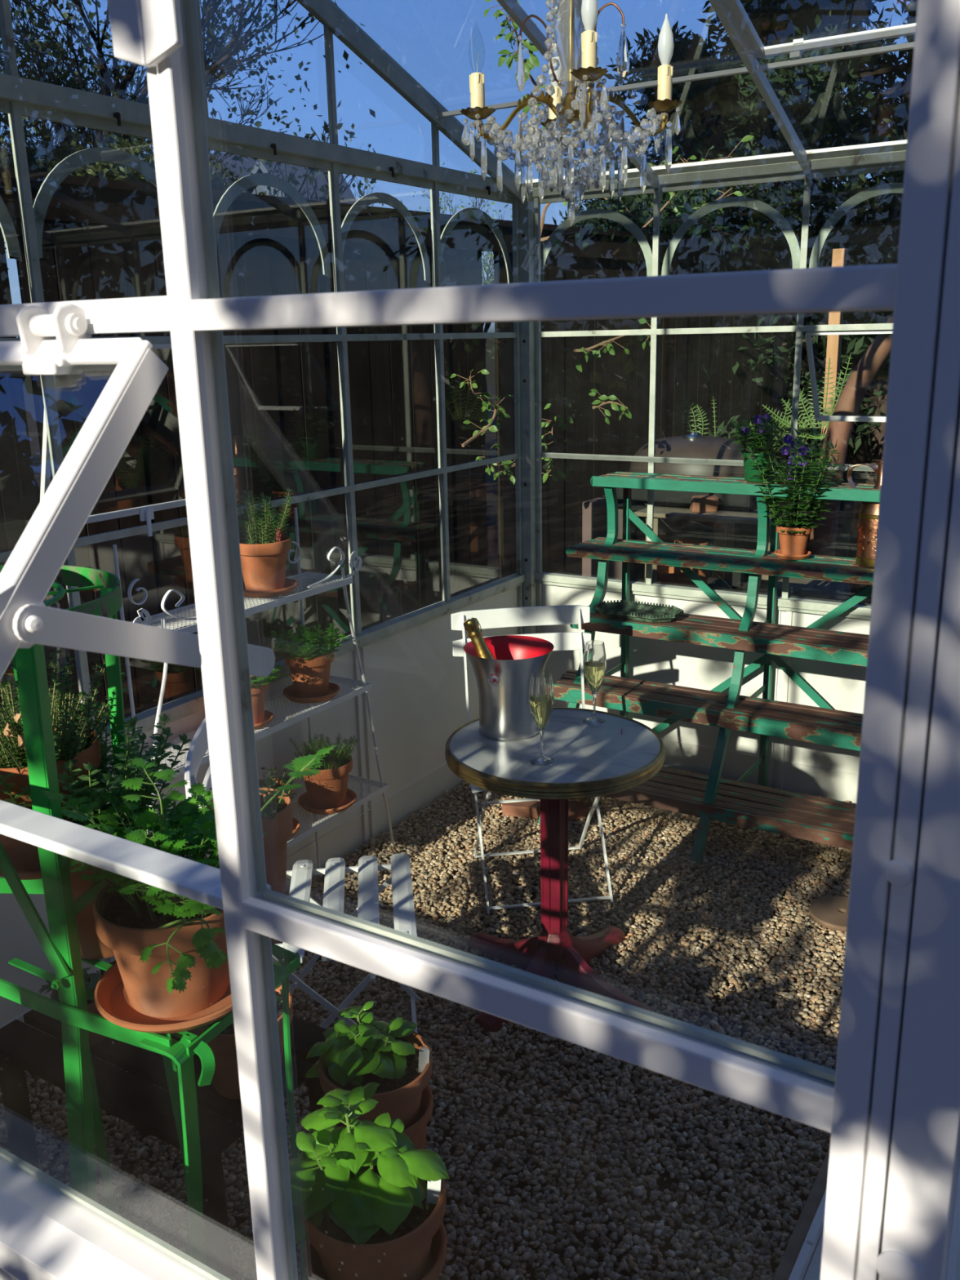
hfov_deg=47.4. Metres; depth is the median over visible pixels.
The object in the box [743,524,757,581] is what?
planter
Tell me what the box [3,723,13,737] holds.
dry leaf
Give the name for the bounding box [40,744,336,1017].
parsley
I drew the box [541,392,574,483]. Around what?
leafy branch
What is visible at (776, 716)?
shelf
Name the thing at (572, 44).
chandelier
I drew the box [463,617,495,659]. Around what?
champagne bottle
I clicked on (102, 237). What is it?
fence
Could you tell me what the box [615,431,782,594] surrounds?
barbecue grill
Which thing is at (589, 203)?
evergreen tree
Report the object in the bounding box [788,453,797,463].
flower
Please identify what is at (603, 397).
leafy branch
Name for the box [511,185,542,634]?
post
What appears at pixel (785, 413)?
fern
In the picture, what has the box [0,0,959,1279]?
window
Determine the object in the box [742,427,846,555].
potted plant
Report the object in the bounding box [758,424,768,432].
flower
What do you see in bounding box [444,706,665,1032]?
bistro table
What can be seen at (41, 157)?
foliage
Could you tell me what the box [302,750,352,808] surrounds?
pot
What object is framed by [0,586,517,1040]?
wall
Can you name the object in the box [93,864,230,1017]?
pot
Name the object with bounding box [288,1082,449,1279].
basil
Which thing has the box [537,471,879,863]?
plant stand
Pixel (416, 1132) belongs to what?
terracotta pot
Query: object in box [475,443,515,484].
leafy branch
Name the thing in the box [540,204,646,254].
leafy branch
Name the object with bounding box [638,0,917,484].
evergreen tree
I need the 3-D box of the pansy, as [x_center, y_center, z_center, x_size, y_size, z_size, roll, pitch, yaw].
[1.026,-0.715,4.050,0.233,0.245,0.214,-5,16,-13]
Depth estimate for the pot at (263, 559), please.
3.19 m
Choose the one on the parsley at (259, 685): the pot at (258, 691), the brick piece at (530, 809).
the pot at (258, 691)
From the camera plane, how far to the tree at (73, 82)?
9.76 m
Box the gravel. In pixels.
[0,768,853,1279]
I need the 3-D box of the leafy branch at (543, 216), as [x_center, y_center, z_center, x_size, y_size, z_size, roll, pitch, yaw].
[0.329,-1.684,4.742,0.447,0.601,0.091,2,16,12]
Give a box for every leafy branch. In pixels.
[449,368,511,447]
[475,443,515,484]
[484,0,568,129]
[540,197,608,238]
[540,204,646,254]
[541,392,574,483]
[560,317,650,372]
[588,388,631,424]
[612,191,679,255]
[648,134,753,166]
[661,205,749,253]
[682,187,742,225]
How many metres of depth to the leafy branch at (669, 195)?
4.56 m
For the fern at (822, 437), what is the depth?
5.07 m
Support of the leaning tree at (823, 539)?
on the ground
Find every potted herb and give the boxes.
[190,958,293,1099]
[206,774,296,945]
[258,766,293,799]
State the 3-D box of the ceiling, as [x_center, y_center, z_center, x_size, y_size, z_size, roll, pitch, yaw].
[0.700,-1.467,2.030,3.472,0.648,3.581,8,18,31]
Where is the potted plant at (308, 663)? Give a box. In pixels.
[269,622,348,697]
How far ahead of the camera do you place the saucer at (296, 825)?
3.42 m
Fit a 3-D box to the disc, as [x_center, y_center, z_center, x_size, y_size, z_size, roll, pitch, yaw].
[1.148,0.867,3.470,0.204,0.020,0.204,8,18,31]
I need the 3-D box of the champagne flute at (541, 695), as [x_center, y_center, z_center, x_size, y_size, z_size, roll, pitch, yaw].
[0.159,0.203,2.823,0.067,0.236,0.067,8,18,31]
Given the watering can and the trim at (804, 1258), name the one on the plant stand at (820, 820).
the watering can
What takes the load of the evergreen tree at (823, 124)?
on the ground
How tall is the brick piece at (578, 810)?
0.043 m
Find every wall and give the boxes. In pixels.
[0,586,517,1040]
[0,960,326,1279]
[0,1267,17,1279]
[542,583,870,804]
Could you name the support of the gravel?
on the floor
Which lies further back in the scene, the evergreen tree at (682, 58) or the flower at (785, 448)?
the evergreen tree at (682, 58)
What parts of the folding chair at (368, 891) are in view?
stile leg, leg, leg, seat rail, stile leg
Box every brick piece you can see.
[502,798,540,818]
[568,800,588,821]
[689,494,719,512]
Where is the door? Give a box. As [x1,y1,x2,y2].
[875,419,959,1279]
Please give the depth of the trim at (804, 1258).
2.19 m
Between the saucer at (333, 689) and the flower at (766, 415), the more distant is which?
the flower at (766, 415)
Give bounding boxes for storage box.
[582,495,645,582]
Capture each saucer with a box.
[0,869,41,879]
[94,962,232,1034]
[242,577,297,597]
[253,710,273,729]
[283,682,339,703]
[289,817,300,838]
[297,788,356,814]
[773,549,811,559]
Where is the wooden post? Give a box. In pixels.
[819,248,847,457]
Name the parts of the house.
gable trim, gable trim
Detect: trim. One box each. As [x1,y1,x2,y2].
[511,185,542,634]
[772,1146,830,1279]
[788,1187,826,1279]
[803,1168,959,1279]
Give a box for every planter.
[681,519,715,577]
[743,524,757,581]
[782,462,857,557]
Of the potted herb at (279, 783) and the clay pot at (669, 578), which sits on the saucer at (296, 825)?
the potted herb at (279, 783)
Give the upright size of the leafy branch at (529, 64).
0.554 m
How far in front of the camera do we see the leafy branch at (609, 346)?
4.68 m
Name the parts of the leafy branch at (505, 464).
stem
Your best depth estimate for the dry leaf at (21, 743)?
1.42 m
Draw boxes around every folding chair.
[184,717,420,1033]
[450,604,613,914]
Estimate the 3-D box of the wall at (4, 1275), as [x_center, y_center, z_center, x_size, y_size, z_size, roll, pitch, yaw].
[-0.704,1.069,1.494,2.216,0.856,0.041,8,18,31]
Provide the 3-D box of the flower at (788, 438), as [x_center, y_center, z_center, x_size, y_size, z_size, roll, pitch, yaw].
[1.104,-0.722,3.922,0.037,0.034,0.013,8,18,31]
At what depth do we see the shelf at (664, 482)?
4.13 m
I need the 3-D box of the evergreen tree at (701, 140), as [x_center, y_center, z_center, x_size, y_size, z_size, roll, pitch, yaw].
[2.973,-4.229,10.254,3.258,6.217,4.360,-11,18,-31]
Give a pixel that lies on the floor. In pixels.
(662, 1184)
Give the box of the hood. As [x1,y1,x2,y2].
[627,431,744,477]
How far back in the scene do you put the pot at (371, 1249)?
1.41 m
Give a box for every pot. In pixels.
[0,724,101,871]
[68,826,146,959]
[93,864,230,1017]
[239,534,291,591]
[249,675,269,724]
[258,778,293,799]
[284,651,334,697]
[298,1144,445,1279]
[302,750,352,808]
[303,1221,447,1279]
[318,1031,432,1129]
[321,1083,433,1149]
[657,566,675,585]
[673,537,708,587]
[741,450,774,481]
[776,525,812,555]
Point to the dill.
(327, 789)
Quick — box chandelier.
[460,0,682,226]
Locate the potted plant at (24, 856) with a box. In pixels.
[0,649,126,871]
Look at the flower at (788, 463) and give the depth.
3.91 m
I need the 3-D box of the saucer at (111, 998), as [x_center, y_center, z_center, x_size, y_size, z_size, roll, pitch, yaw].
[-0.402,0.463,1.464,0.214,0.024,0.214,8,18,31]
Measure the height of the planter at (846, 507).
1.200 m
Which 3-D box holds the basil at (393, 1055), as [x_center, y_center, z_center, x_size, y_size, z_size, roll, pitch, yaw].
[-0.188,0.764,1.916,0.221,0.230,0.206,8,18,31]
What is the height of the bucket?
0.244 m
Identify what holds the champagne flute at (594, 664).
on the bistro table
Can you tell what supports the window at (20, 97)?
in the wall at (417, 698)
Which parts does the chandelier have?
bead chain, bead chain, bead chain, gilt arm, bead chain, bead chain, bead chain, bead chain, bead chain, bead chain, bead chain, bead chain, bead chain, frosted flame bulb, bead chain, bead chain, bead chain, bead chain, bead chain, bead chain, gilt arm, bead chain, frosted flame bulb, bead chain, bead chain, bead chain, bead chain, bead chain, bead chain, bead chain, bead chain, bead chain, bead chain, gilt arm, bead chain, frosted flame bulb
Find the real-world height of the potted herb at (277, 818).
0.244 m
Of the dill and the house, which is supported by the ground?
the house
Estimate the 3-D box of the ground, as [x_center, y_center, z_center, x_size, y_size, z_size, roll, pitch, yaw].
[7.408,-1.504,11.930,60.000,0.001,52.000,8,18,31]
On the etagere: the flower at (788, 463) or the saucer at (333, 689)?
the saucer at (333, 689)
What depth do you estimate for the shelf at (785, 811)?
3.91 m
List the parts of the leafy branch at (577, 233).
stem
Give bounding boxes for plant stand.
[0,564,308,1279]
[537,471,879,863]
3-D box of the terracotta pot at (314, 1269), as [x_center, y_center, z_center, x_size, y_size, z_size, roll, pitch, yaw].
[-0.140,0.875,1.500,0.194,0.124,0.194,8,18,31]
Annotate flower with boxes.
[740,426,749,435]
[753,414,763,423]
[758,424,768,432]
[762,413,770,422]
[781,444,790,454]
[782,434,792,443]
[786,471,795,479]
[787,458,795,466]
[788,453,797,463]
[790,438,799,448]
[798,445,808,454]
[798,457,807,466]
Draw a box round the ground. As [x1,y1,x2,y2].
[26,385,871,719]
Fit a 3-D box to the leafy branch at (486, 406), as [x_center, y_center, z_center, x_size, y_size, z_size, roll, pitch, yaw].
[0.023,-1.037,4.848,0.186,0.330,0.358,8,18,31]
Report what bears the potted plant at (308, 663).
on the saucer at (333, 689)
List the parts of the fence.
cap rail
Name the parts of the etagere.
leg, leg, tier frame, tier frame, tier frame, leg, leg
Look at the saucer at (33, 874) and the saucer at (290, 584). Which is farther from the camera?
the saucer at (290, 584)
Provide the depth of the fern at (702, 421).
5.94 m
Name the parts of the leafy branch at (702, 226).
stem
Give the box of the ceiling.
[441,0,914,187]
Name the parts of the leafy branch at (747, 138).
stem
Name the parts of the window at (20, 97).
arch trim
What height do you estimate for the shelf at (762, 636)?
0.020 m
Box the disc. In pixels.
[808,895,848,932]
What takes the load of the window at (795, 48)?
attached to the ceiling
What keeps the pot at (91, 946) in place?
on the potted oregano
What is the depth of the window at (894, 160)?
4.13 m
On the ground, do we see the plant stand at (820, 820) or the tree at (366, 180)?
the tree at (366, 180)
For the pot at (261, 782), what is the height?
0.145 m
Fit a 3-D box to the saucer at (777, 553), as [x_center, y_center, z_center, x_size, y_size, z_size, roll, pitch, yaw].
[1.155,-0.316,4.043,0.132,0.020,0.132,8,18,31]
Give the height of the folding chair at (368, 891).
0.892 m
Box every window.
[0,0,525,746]
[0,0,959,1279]
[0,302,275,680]
[40,342,186,536]
[532,149,906,620]
[724,0,915,58]
[804,329,892,422]
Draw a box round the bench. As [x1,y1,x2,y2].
[634,506,808,595]
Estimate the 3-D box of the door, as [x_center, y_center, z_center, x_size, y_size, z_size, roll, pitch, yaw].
[0.617,0.534,0.499,0.851,2.320,0.044,8,18,31]
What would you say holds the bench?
on the ground
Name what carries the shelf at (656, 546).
attached to the plant stand at (820, 820)
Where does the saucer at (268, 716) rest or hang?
on the etagere
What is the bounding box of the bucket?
[463,635,554,740]
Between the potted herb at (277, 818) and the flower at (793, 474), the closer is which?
the potted herb at (277, 818)
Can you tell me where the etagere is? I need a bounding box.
[108,507,394,879]
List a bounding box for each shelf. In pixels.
[555,669,862,733]
[573,537,874,572]
[587,604,869,651]
[600,471,879,490]
[631,766,856,835]
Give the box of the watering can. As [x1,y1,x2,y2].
[846,459,882,567]
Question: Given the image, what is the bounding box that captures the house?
[208,153,356,204]
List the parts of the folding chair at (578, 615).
stile leg, leg, leg, stile leg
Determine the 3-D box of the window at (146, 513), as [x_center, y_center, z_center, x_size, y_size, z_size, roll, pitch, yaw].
[-0.934,-0.549,2.983,0.166,0.508,0.568,8,18,31]
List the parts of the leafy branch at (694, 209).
stem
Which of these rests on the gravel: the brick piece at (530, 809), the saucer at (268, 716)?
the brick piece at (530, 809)
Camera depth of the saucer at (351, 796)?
3.58 m
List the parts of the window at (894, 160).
arch trim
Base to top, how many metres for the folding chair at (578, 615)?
0.892 m
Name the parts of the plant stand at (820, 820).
leg, rail, rail, rail, rail, rail, leg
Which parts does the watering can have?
handle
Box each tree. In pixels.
[0,0,364,506]
[0,0,402,270]
[316,133,383,205]
[397,162,511,421]
[551,160,639,229]
[596,20,773,230]
[631,0,907,462]
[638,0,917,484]
[719,0,914,453]
[808,311,893,556]
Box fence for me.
[0,167,889,728]
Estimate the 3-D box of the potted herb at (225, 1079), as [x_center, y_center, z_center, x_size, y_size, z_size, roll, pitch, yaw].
[-0.446,0.724,2.061,0.196,0.229,0.198,-4,16,-9]
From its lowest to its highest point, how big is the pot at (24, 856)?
0.163 m
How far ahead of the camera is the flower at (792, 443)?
3.93 m
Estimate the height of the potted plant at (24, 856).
0.281 m
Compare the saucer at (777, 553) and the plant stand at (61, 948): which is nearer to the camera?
the plant stand at (61, 948)
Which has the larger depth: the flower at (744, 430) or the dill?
the flower at (744, 430)
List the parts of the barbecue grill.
leg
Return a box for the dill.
[288,733,360,808]
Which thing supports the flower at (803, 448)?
on the potted plant at (795, 526)
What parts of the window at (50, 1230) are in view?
arch trim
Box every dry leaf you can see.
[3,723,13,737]
[13,713,22,722]
[17,734,25,749]
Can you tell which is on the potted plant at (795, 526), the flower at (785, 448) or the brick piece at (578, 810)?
the flower at (785, 448)
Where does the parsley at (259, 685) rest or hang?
on the saucer at (268, 716)
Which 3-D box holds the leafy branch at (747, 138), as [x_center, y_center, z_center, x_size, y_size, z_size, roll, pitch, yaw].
[0.832,-1.858,4.251,0.452,0.157,0.146,8,18,31]
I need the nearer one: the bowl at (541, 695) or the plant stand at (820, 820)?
the bowl at (541, 695)
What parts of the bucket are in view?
knob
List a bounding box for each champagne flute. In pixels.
[528,671,554,766]
[582,640,606,725]
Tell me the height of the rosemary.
0.302 m
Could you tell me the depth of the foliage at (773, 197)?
9.21 m
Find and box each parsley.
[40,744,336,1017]
[195,665,284,724]
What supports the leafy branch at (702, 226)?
attached to the tree
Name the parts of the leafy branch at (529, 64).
stem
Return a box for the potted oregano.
[0,700,191,959]
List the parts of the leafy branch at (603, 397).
stem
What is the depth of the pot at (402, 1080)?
1.87 m
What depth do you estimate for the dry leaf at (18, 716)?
1.42 m
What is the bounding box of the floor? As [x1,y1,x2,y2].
[0,784,847,1279]
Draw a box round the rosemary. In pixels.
[235,487,293,591]
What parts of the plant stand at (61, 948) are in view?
post, post, rail, post, leg, rail, rail, leg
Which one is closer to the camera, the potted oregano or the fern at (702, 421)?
the potted oregano
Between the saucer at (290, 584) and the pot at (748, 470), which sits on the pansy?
the pot at (748, 470)
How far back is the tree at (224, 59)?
9.49 m
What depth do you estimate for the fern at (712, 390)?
5.86 m
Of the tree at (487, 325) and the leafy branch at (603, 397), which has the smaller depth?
the leafy branch at (603, 397)
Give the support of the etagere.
on the gravel
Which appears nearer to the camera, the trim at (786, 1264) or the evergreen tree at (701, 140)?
the trim at (786, 1264)
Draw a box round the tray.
[593,600,684,622]
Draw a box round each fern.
[673,395,708,435]
[689,361,717,436]
[742,351,852,440]
[751,386,811,450]
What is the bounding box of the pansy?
[726,413,786,481]
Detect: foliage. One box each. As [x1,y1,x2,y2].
[0,132,257,249]
[572,165,891,252]
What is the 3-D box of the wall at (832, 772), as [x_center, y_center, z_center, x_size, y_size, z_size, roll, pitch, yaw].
[1.685,0.328,4.085,3.441,0.816,0.041,8,18,31]
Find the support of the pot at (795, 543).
on the potted plant at (795, 526)
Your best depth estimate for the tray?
4.27 m
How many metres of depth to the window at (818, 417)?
4.10 m
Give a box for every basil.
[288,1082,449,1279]
[305,1001,432,1129]
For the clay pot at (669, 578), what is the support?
on the ground
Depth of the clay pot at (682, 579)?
4.99 m
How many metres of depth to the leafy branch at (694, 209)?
4.29 m
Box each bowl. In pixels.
[528,671,554,730]
[582,640,606,693]
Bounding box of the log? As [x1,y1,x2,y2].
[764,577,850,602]

